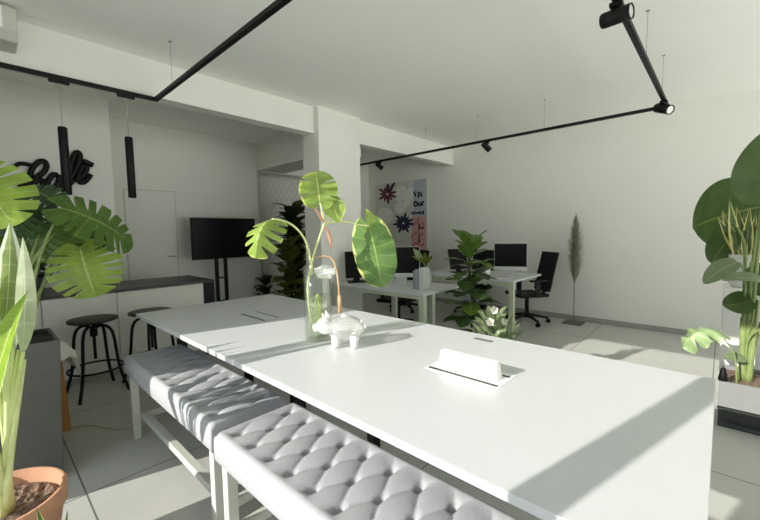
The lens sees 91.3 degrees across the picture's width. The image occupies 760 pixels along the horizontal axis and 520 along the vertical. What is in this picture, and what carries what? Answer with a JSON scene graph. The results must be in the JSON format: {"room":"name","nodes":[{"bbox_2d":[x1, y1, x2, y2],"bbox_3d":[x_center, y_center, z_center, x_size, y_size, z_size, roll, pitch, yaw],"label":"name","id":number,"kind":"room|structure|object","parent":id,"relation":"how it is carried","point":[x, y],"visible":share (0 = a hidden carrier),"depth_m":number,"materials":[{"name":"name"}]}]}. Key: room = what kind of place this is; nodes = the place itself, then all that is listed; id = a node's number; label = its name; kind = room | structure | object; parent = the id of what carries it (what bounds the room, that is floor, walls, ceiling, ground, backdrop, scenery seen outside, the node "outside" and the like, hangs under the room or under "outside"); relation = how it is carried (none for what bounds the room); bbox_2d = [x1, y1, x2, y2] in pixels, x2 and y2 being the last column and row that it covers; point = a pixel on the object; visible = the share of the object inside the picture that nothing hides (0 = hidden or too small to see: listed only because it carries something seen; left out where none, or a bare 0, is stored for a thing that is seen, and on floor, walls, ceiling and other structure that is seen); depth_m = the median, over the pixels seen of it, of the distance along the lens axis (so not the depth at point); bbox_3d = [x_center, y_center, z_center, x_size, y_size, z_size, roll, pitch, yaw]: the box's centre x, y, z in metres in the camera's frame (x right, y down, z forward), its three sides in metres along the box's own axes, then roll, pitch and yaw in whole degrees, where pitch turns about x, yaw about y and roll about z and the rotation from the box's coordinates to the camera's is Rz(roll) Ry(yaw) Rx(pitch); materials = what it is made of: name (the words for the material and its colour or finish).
{"room":"open-plan office","nodes":[
{"label":"open-plan office","id":0,"kind":"room"},
{"bbox_2d":[0,78,119,287],"bbox_3d":[-3.936,-0.317,3.921,0.880,2.875,1.740,3,6,43],"label":"wall","id":1,"kind":"structure","parent":0,"point":[30,115],"depth_m":3.84,"materials":[{"name":"paint"}]},
{"bbox_2d":[14,150,93,197],"bbox_3d":[-3.337,-0.893,3.836,0.055,0.533,0.639,3,6,43],"label":"sign","id":2,"kind":"object","parent":1,"relation":"attached to","point":[79,171],"visible":0.72,"depth_m":3.83,"materials":[{"name":"black metal"}]},
{"bbox_2d":[109,118,261,301],"bbox_3d":[-2.872,-0.460,5.620,0.130,2.875,2.210,3,6,43],"label":"wall","id":3,"kind":"structure","parent":0,"point":[209,176],"depth_m":5.59,"materials":[{"name":"paint"}]},
{"bbox_2d":[123,188,179,279],"bbox_3d":[-3.157,0.021,5.207,0.050,1.987,0.639,3,6,43],"label":"door","id":4,"kind":"structure","parent":3,"relation":"in","point":[150,217],"depth_m":5.18,"materials":[{"name":"paint"}]},
{"bbox_2d":[260,173,306,298],"bbox_3d":[-1.903,-0.602,7.313,0.150,2.875,2.200,3,6,43],"label":"wall","id":5,"kind":"structure","parent":0,"point":[272,185],"depth_m":7.10,"materials":[{"name":"paint"}]},
{"bbox_2d":[360,162,368,292],"bbox_3d":[-0.664,-0.671,8.003,0.130,2.875,1.100,3,6,43],"label":"wall","id":6,"kind":"structure","parent":0,"point":[364,187],"depth_m":8.20,"materials":[{"name":"paint"}]},
{"bbox_2d":[0,0,759,162],"bbox_3d":[0.392,-1.829,3.232,11.050,0.120,6.800,3,6,43],"label":"ceiling","id":7,"kind":"structure","parent":0,"point":[409,67],"depth_m":3.19,"materials":[{"name":"paint"}]},
{"bbox_2d":[0,21,452,165],"bbox_3d":[-0.982,-1.683,4.416,0.160,0.310,6.650,3,6,43],"label":"ceiling beam","id":8,"kind":"structure","parent":7,"relation":"attached to","point":[38,48],"depth_m":3.40,"materials":[{"name":"paint"}]},
{"bbox_2d":[0,4,17,53],"bbox_3d":[-2.697,-1.524,2.262,0.251,0.224,0.690,3,6,43],"label":"air conditioner","id":9,"kind":"object","parent":8,"relation":"attached to","point":[8,16],"visible":1,"depth_m":2.42,"materials":[{"name":"white plastic"}]},
{"bbox_2d":[284,169,303,175],"bbox_3d":[-1.420,-1.811,7.099,0.150,0.445,1.100,3,6,43],"label":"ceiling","id":10,"kind":"structure","parent":7,"relation":"attached to","point":[299,172],"depth_m":6.89,"materials":[{"name":"paint"}]},
{"bbox_2d":[256,132,360,173],"bbox_3d":[-1.232,-1.719,5.840,2.140,0.445,0.500,3,6,43],"label":"ceiling beam","id":11,"kind":"structure","parent":7,"relation":"attached to","point":[283,154],"depth_m":5.87,"materials":[{"name":"paint"}]},
{"bbox_2d":[0,0,668,165],"bbox_3d":[-0.148,-1.551,2.847,6.600,0.360,5.067,3,6,43],"label":"rail","id":12,"kind":"object","parent":7,"relation":"hanging from","point":[274,7],"visible":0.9,"depth_m":2.73,"materials":[{"name":"metal"}]},
{"bbox_2d":[48,77,71,194],"bbox_3d":[-2.367,-0.912,2.775,0.058,0.840,0.120,3,6,43],"label":"pendant lamp","id":13,"kind":"object","parent":12,"relation":"hanging from","point":[62,131],"visible":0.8,"depth_m":2.77,"materials":[{"name":"metal"}]},
{"bbox_2d":[117,93,136,197],"bbox_3d":[-2.082,-0.940,3.083,0.058,0.840,0.120,3,6,43],"label":"pendant lamp","id":14,"kind":"object","parent":12,"relation":"hanging from","point":[129,151],"visible":1,"depth_m":3.07,"materials":[{"name":"metal"}]},
{"bbox_2d":[375,162,383,169],"bbox_3d":[-0.009,-1.558,6.156,0.148,0.144,0.080,0,4,7],"label":"track spotlight","id":15,"kind":"object","parent":12,"relation":"hanging from","point":[378,164],"visible":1,"depth_m":6.12,"materials":[{"name":"black metal"}]},
{"bbox_2d":[481,141,491,151],"bbox_3d":[1.394,-1.481,4.862,0.145,0.147,0.080,0,4,8],"label":"track spotlight","id":16,"kind":"object","parent":12,"relation":"hanging from","point":[484,144],"visible":1,"depth_m":4.83,"materials":[{"name":"black metal"}]},
{"bbox_2d":[599,0,634,28],"bbox_3d":[1.219,-1.267,1.914,0.075,0.105,0.143,-4,5,-37],"label":"track spotlight","id":17,"kind":"object","parent":12,"relation":"hanging from","point":[620,12],"visible":1,"depth_m":1.89,"materials":[{"name":"black metal"}]},
{"bbox_2d":[653,100,674,114],"bbox_3d":[2.590,-1.382,3.393,0.083,0.138,0.172,-2,4,-11],"label":"track spotlight","id":18,"kind":"object","parent":12,"relation":"hanging from","point":[662,107],"visible":1,"depth_m":3.36,"materials":[{"name":"black metal"}]},
{"bbox_2d":[61,293,759,519],"bbox_3d":[0.435,1.147,3.456,11.050,0.100,6.800,3,6,43],"label":"floor","id":19,"kind":"structure","parent":0,"point":[112,474],"depth_m":2.36,"materials":[{"name":"tile"}]},
{"bbox_2d":[0,222,67,519],"bbox_3d":[-1.513,0.550,1.424,0.693,1.453,0.406,3,6,43],"label":"plant","id":20,"kind":"object","parent":19,"relation":"on","point":[43,487],"visible":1,"depth_m":1.35,"materials":[{"name":"green plant"}]},
{"bbox_2d":[36,506,67,519],"bbox_3d":[-1.055,1.027,1.206,0.219,0.522,0.219,3,6,43],"label":"plant","id":21,"kind":"object","parent":19,"relation":"on","point":[39,516],"visible":1,"depth_m":1.17,"materials":[{"name":"green plant"}]},
{"bbox_2d":[0,160,132,470],"bbox_3d":[-1.859,0.359,2.124,0.688,1.738,0.832,3,6,43],"label":"monstera plant","id":22,"kind":"object","parent":19,"relation":"on","point":[69,234],"visible":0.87,"depth_m":2.08,"materials":[{"name":"green plant"}]},
{"bbox_2d":[61,361,71,431],"bbox_3d":[-2.334,0.893,2.571,0.200,0.620,0.250,3,6,43],"label":"wooden stool","id":23,"kind":"object","parent":19,"relation":"on","point":[66,422],"visible":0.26,"depth_m":2.59,"materials":[{"name":"orange wood"}]},
{"bbox_2d":[60,340,80,375],"bbox_3d":[-2.337,0.696,2.556,0.312,0.256,0.377,3,6,43],"label":"draped cloth","id":24,"kind":"object","parent":23,"relation":"on","point":[68,354],"visible":0.2,"depth_m":2.59,"materials":[{"name":"white fabric"}]},
{"bbox_2d":[65,314,129,404],"bbox_3d":[-2.470,0.830,3.224,0.408,0.659,0.408,2,5,36],"label":"bar stool","id":25,"kind":"object","parent":19,"relation":"on","point":[96,321],"visible":0.94,"depth_m":3.19,"materials":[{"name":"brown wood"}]},
{"bbox_2d":[71,418,159,429],"bbox_3d":[-1.941,1.188,2.645,0.650,0.010,0.124,-2,4,-10],"label":"cable","id":26,"kind":"object","parent":19,"relation":"on","point":[157,418],"visible":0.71,"depth_m":2.64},
{"bbox_2d":[34,275,214,385],"bbox_3d":[-2.937,0.703,3.714,0.750,0.845,2.260,3,6,43],"label":"counter","id":27,"kind":"object","parent":19,"relation":"on","point":[54,309],"depth_m":3.62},
{"bbox_2d":[33,253,59,293],"bbox_3d":[-3.195,0.070,3.369,0.554,0.476,0.516,3,6,43],"label":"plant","id":28,"kind":"object","parent":27,"relation":"on","point":[40,276],"visible":0.08,"depth_m":3.36,"materials":[{"name":"black"}]},
{"bbox_2d":[40,275,213,299],"bbox_3d":[-2.943,0.294,3.683,0.750,0.025,2.260,3,6,43],"label":"countertop","id":29,"kind":"structure","parent":27,"relation":"on","point":[48,293],"depth_m":3.94,"materials":[{"name":"grey stone"}]},
{"bbox_2d":[122,307,174,382],"bbox_3d":[-2.153,0.804,3.515,0.408,0.659,0.408,1,5,21],"label":"bar stool","id":30,"kind":"object","parent":19,"relation":"on","point":[151,330],"visible":0.27,"depth_m":3.46,"materials":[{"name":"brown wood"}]},
{"bbox_2d":[124,344,285,519],"bbox_3d":[-1.080,0.933,2.166,1.367,0.565,0.372,3,6,43],"label":"tufted bench","id":31,"kind":"object","parent":19,"relation":"on","point":[206,397],"visible":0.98,"depth_m":1.94,"materials":[{"name":"grey fabric"}]},
{"bbox_2d":[124,344,285,452],"bbox_3d":[-1.083,0.715,2.150,1.367,0.128,0.372,3,6,43],"label":"cushion","id":32,"kind":"object","parent":31,"relation":"on","point":[206,397],"depth_m":1.93,"materials":[{"name":"grey fabric"}]},
{"bbox_2d":[190,218,254,301],"bbox_3d":[-2.334,0.171,5.629,0.400,1.600,0.970,3,6,43],"label":"television","id":33,"kind":"object","parent":19,"relation":"on","point":[211,238],"visible":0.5,"depth_m":5.54,"materials":[{"name":"black plastic"}]},
{"bbox_2d":[253,274,276,294],"bbox_3d":[-1.902,0.593,6.153,0.428,0.668,0.427,3,6,43],"label":"potted plant","id":34,"kind":"object","parent":19,"relation":"on","point":[266,279],"visible":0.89,"depth_m":6.15,"materials":[{"name":"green plant"}]},
{"bbox_2d":[257,170,306,296],"bbox_3d":[-1.518,-0.359,6.977,0.030,2.430,1.600,3,6,43],"label":"lattice screen","id":35,"kind":"object","parent":19,"relation":"on","point":[258,171],"visible":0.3,"depth_m":6.50,"materials":[{"name":"grey metal"}]},
{"bbox_2d":[269,235,306,298],"bbox_3d":[-1.383,0.272,5.853,0.740,1.338,0.737,3,6,43],"label":"potted plant","id":36,"kind":"object","parent":19,"relation":"on","point":[291,250],"visible":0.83,"depth_m":5.83,"materials":[{"name":"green plant"}]},
{"bbox_2d":[274,200,306,299],"bbox_3d":[-1.446,-0.072,6.330,0.820,1.954,0.802,3,6,43],"label":"potted plant","id":37,"kind":"object","parent":19,"relation":"on","point":[291,212],"visible":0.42,"depth_m":6.22,"materials":[{"name":"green plant"}]},
{"bbox_2d":[303,106,362,310],"bbox_3d":[-0.606,-0.438,4.897,0.320,2.875,0.687,3,6,43],"label":"column","id":38,"kind":"structure","parent":19,"relation":"on","point":[333,148],"depth_m":4.71,"materials":[{"name":"paint"}]},
{"bbox_2d":[214,403,518,519],"bbox_3d":[-0.037,0.991,1.196,1.367,0.565,0.390,3,6,43],"label":"tufted bench","id":39,"kind":"object","parent":19,"relation":"on","point":[296,462],"visible":1,"depth_m":1.25,"materials":[{"name":"grey fabric"}]},
{"bbox_2d":[333,278,458,324],"bbox_3d":[0.181,0.654,4.461,1.395,0.740,0.750,3,6,43],"label":"office desk","id":40,"kind":"object","parent":19,"relation":"on","point":[391,289],"visible":0.43,"depth_m":4.21,"materials":[{"name":"white laminate"}]},
{"bbox_2d":[345,251,366,282],"bbox_3d":[-0.291,0.095,4.653,0.280,0.399,0.204,-2,4,-10],"label":"monitor","id":41,"kind":"object","parent":40,"relation":"on","point":[351,270],"visible":0.5,"depth_m":4.67,"materials":[{"name":"black plastic"}]},
{"bbox_2d":[394,246,419,283],"bbox_3d":[0.252,0.058,4.499,0.460,0.440,0.140,0,4,6],"label":"desktop computer","id":42,"kind":"object","parent":40,"relation":"on","point":[406,264],"visible":0.5,"depth_m":4.48,"materials":[{"name":"metal"}]},
{"bbox_2d":[413,270,414,288],"bbox_3d":[0.410,0.210,4.048,0.026,0.200,0.134,3,6,43],"label":"book","id":43,"kind":"object","parent":40,"relation":"on","point":[414,270],"visible":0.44,"depth_m":4.00,"materials":[{"name":"grey paper"}]},
{"bbox_2d":[415,269,418,288],"bbox_3d":[0.431,0.204,4.028,0.024,0.215,0.134,3,6,43],"label":"book","id":44,"kind":"object","parent":40,"relation":"on","point":[415,269],"visible":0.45,"depth_m":3.98,"materials":[{"name":"grey paper"}]},
{"bbox_2d":[417,270,418,289],"bbox_3d":[0.450,0.208,4.011,0.018,0.210,0.134,3,6,43],"label":"book","id":45,"kind":"object","parent":40,"relation":"on","point":[417,270],"visible":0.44,"depth_m":3.96,"materials":[{"name":"grey paper"}]},
{"bbox_2d":[412,248,432,284],"bbox_3d":[0.509,0.075,4.316,0.298,0.427,0.111,3,6,43],"label":"plant","id":46,"kind":"object","parent":40,"relation":"on","point":[418,256],"visible":0.62,"depth_m":4.31,"materials":[{"name":"green plant"}]},
{"bbox_2d":[419,267,428,289],"bbox_3d":[0.472,0.197,3.989,0.036,0.235,0.134,3,6,43],"label":"book","id":47,"kind":"object","parent":40,"relation":"on","point":[421,268],"visible":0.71,"depth_m":3.94,"materials":[{"name":"white paper"}]},
{"bbox_2d":[422,268,429,289],"bbox_3d":[0.495,0.205,3.969,0.018,0.220,0.134,3,6,43],"label":"book","id":48,"kind":"object","parent":40,"relation":"on","point":[425,272],"visible":1,"depth_m":3.95,"materials":[{"name":"white paper"}]},
{"bbox_2d":[376,262,420,320],"bbox_3d":[0.277,0.451,5.191,0.635,1.032,0.694,2,5,28],"label":"office chair","id":49,"kind":"object","parent":19,"relation":"on","point":[384,299],"visible":0.21,"depth_m":5.07,"materials":[{"name":"black plastic"}]},
{"bbox_2d":[389,250,428,313],"bbox_3d":[0.465,0.355,6.427,0.694,1.032,0.635,-2,5,-19],"label":"office chair","id":50,"kind":"object","parent":19,"relation":"on","point":[422,252],"visible":0.23,"depth_m":6.40,"materials":[{"name":"black plastic"}]},
{"bbox_2d":[136,294,715,519],"bbox_3d":[-0.260,0.781,2.127,3.200,0.850,1.128,3,6,43],"label":"meeting table","id":51,"kind":"object","parent":19,"relation":"on","point":[550,433],"visible":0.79,"depth_m":1.27,"materials":[{"name":"white laminate"}]},
{"bbox_2d":[313,310,365,348],"bbox_3d":[-0.207,0.353,1.893,0.270,0.181,0.134,-1,4,-8],"label":"pig","id":52,"kind":"object","parent":51,"relation":"on","point":[325,325],"visible":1,"depth_m":1.87},
{"bbox_3d":[-0.340,0.237,2.030,0.148,0.397,0.148,3,6,43],"label":"glass vase","id":53,"kind":"object","parent":51,"relation":"on","visible":0},
{"bbox_2d":[245,171,396,333],"bbox_3d":[-0.290,-0.035,2.058,0.864,0.882,0.212,-3,5,-28],"label":"monstera cutting","id":54,"kind":"object","parent":53,"relation":"in","point":[374,249],"visible":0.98,"depth_m":2.04,"materials":[{"name":"green plant"}]},
{"bbox_2d":[314,265,335,278],"bbox_3d":[-0.300,0.064,2.015,0.123,0.079,0.124,3,6,43],"label":"crumpled paper","id":55,"kind":"object","parent":53,"relation":"in","point":[323,271],"visible":0.98,"depth_m":1.99,"materials":[{"name":"white paper"}]},
{"bbox_2d":[443,229,500,334],"bbox_3d":[0.921,0.373,3.792,0.566,1.379,0.594,3,6,43],"label":"fiddle leaf fig","id":56,"kind":"object","parent":19,"relation":"on","point":[470,243],"visible":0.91,"depth_m":3.69,"materials":[{"name":"plant"}]},
{"bbox_2d":[458,328,487,334],"bbox_3d":[0.930,0.903,3.809,0.338,0.320,0.338,3,6,43],"label":"pot","id":57,"kind":"object","parent":19,"relation":"on","point":[466,329],"depth_m":3.94,"materials":[{"name":"white ceramic"}]},
{"bbox_2d":[454,250,493,311],"bbox_3d":[1.579,0.360,6.145,0.635,1.032,0.694,3,6,43],"label":"office chair","id":58,"kind":"object","parent":19,"relation":"on","point":[487,254],"visible":0.18,"depth_m":6.26,"materials":[{"name":"black plastic"}]},
{"bbox_2d":[418,268,540,339],"bbox_3d":[1.418,0.564,5.414,1.475,0.740,0.945,3,6,43],"label":"office desk","id":59,"kind":"object","parent":19,"relation":"on","point":[442,274],"visible":0.38,"depth_m":4.84,"materials":[{"name":"white laminate"}]},
{"bbox_2d":[448,249,467,272],"bbox_3d":[1.188,0.021,5.542,0.300,0.370,0.200,-2,5,-21],"label":"monitor","id":60,"kind":"object","parent":59,"relation":"on","point":[451,252],"visible":0.62,"depth_m":5.56,"materials":[{"name":"black plastic"}]},
{"bbox_2d":[490,276,510,277],"bbox_3d":[1.583,0.222,4.920,0.280,0.012,0.110,1,5,20],"label":"keyboard","id":61,"kind":"object","parent":59,"relation":"on","point":[490,276],"visible":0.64,"depth_m":4.89,"materials":[{"name":"plastic"}]},
{"bbox_2d":[494,243,526,275],"bbox_3d":[1.792,-0.009,5.102,0.430,0.440,0.140,1,5,20],"label":"desktop computer","id":62,"kind":"object","parent":59,"relation":"on","point":[509,257],"visible":1,"depth_m":5.09,"materials":[{"name":"metal"}]},
{"bbox_2d":[466,306,528,340],"bbox_3d":[0.929,0.722,3.002,0.580,0.801,0.562,3,6,43],"label":"flowering bush","id":63,"kind":"object","parent":19,"relation":"on","point":[493,318],"visible":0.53,"depth_m":3.00,"materials":[{"name":"green plant"}]},
{"bbox_2d":[505,251,558,326],"bbox_3d":[2.187,0.404,5.444,0.694,1.032,0.635,-1,4,-9],"label":"office chair","id":64,"kind":"object","parent":19,"relation":"on","point":[548,260],"visible":0.83,"depth_m":5.41,"materials":[{"name":"black plastic"}]},
{"bbox_2d":[561,215,585,325],"bbox_3d":[2.801,0.119,5.340,0.262,1.600,0.260,3,6,43],"label":"pampas plume","id":65,"kind":"object","parent":19,"relation":"on","point":[574,249],"visible":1,"depth_m":5.30,"materials":[{"name":"grey plant"}]},
{"bbox_2d":[717,363,759,435],"bbox_3d":[3.021,0.997,2.180,1.535,0.318,0.440,3,6,43],"label":"planter box","id":66,"kind":"object","parent":19,"relation":"on","point":[738,404],"visible":0.86,"depth_m":2.49,"materials":[{"name":"plastic"}]},
{"bbox_2d":[681,326,737,382],"bbox_3d":[2.314,0.664,2.630,0.291,0.370,0.177,0,4,5],"label":"leaf plant","id":67,"kind":"object","parent":66,"relation":"on","point":[700,335],"visible":1,"depth_m":2.59,"materials":[{"name":"green plant"}]},
{"bbox_2d":[718,368,727,381],"bbox_3d":[2.336,0.777,2.529,0.053,0.087,0.053,3,6,43],"label":"bottle","id":68,"kind":"object","parent":66,"relation":"on","point":[722,376],"visible":1,"depth_m":2.52,"materials":[{"name":"black plastic"}]},
{"bbox_2d":[692,134,759,381],"bbox_3d":[2.849,-0.052,2.882,0.588,1.755,1.381,2,5,36],"label":"banana plant","id":69,"kind":"object","parent":66,"relation":"on","point":[742,189],"visible":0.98,"depth_m":2.58,"materials":[{"name":"green plant"}]},
{"bbox_2d":[718,282,759,374],"bbox_3d":[3.210,0.663,2.847,0.886,0.877,0.464,3,6,43],"label":"base cabinet","id":70,"kind":"object","parent":19,"relation":"on","point":[730,321],"visible":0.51,"depth_m":2.93,"materials":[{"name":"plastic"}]},
{"bbox_2d":[718,199,759,287],"bbox_3d":[2.930,-0.144,2.950,0.303,0.725,0.259,-1,4,2],"label":"snake plant","id":71,"kind":"object","parent":70,"relation":"on","point":[746,224],"visible":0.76,"depth_m":2.98,"materials":[{"name":"green plant"}]},
{"bbox_2d":[368,90,759,329],"bbox_3d":[2.669,-0.552,5.778,11.050,2.875,0.150,3,6,43],"label":"wall","id":72,"kind":"structure","parent":0,"point":[634,184],"depth_m":5.21,"materials":[{"name":"paint"}]},
{"bbox_2d":[376,178,428,266],"bbox_3d":[0.432,-0.683,7.721,1.380,1.860,0.024,3,6,43],"label":"poster","id":73,"kind":"object","parent":72,"relation":"attached to","point":[402,206],"visible":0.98,"depth_m":7.60,"materials":[{"name":"paper"}]},
{"bbox_2d":[427,296,712,338],"bbox_3d":[3.177,0.879,5.322,9.270,0.075,0.015,3,6,43],"label":"baseboard","id":74,"kind":"structure","parent":72,"relation":"attached to","point":[544,313],"depth_m":5.34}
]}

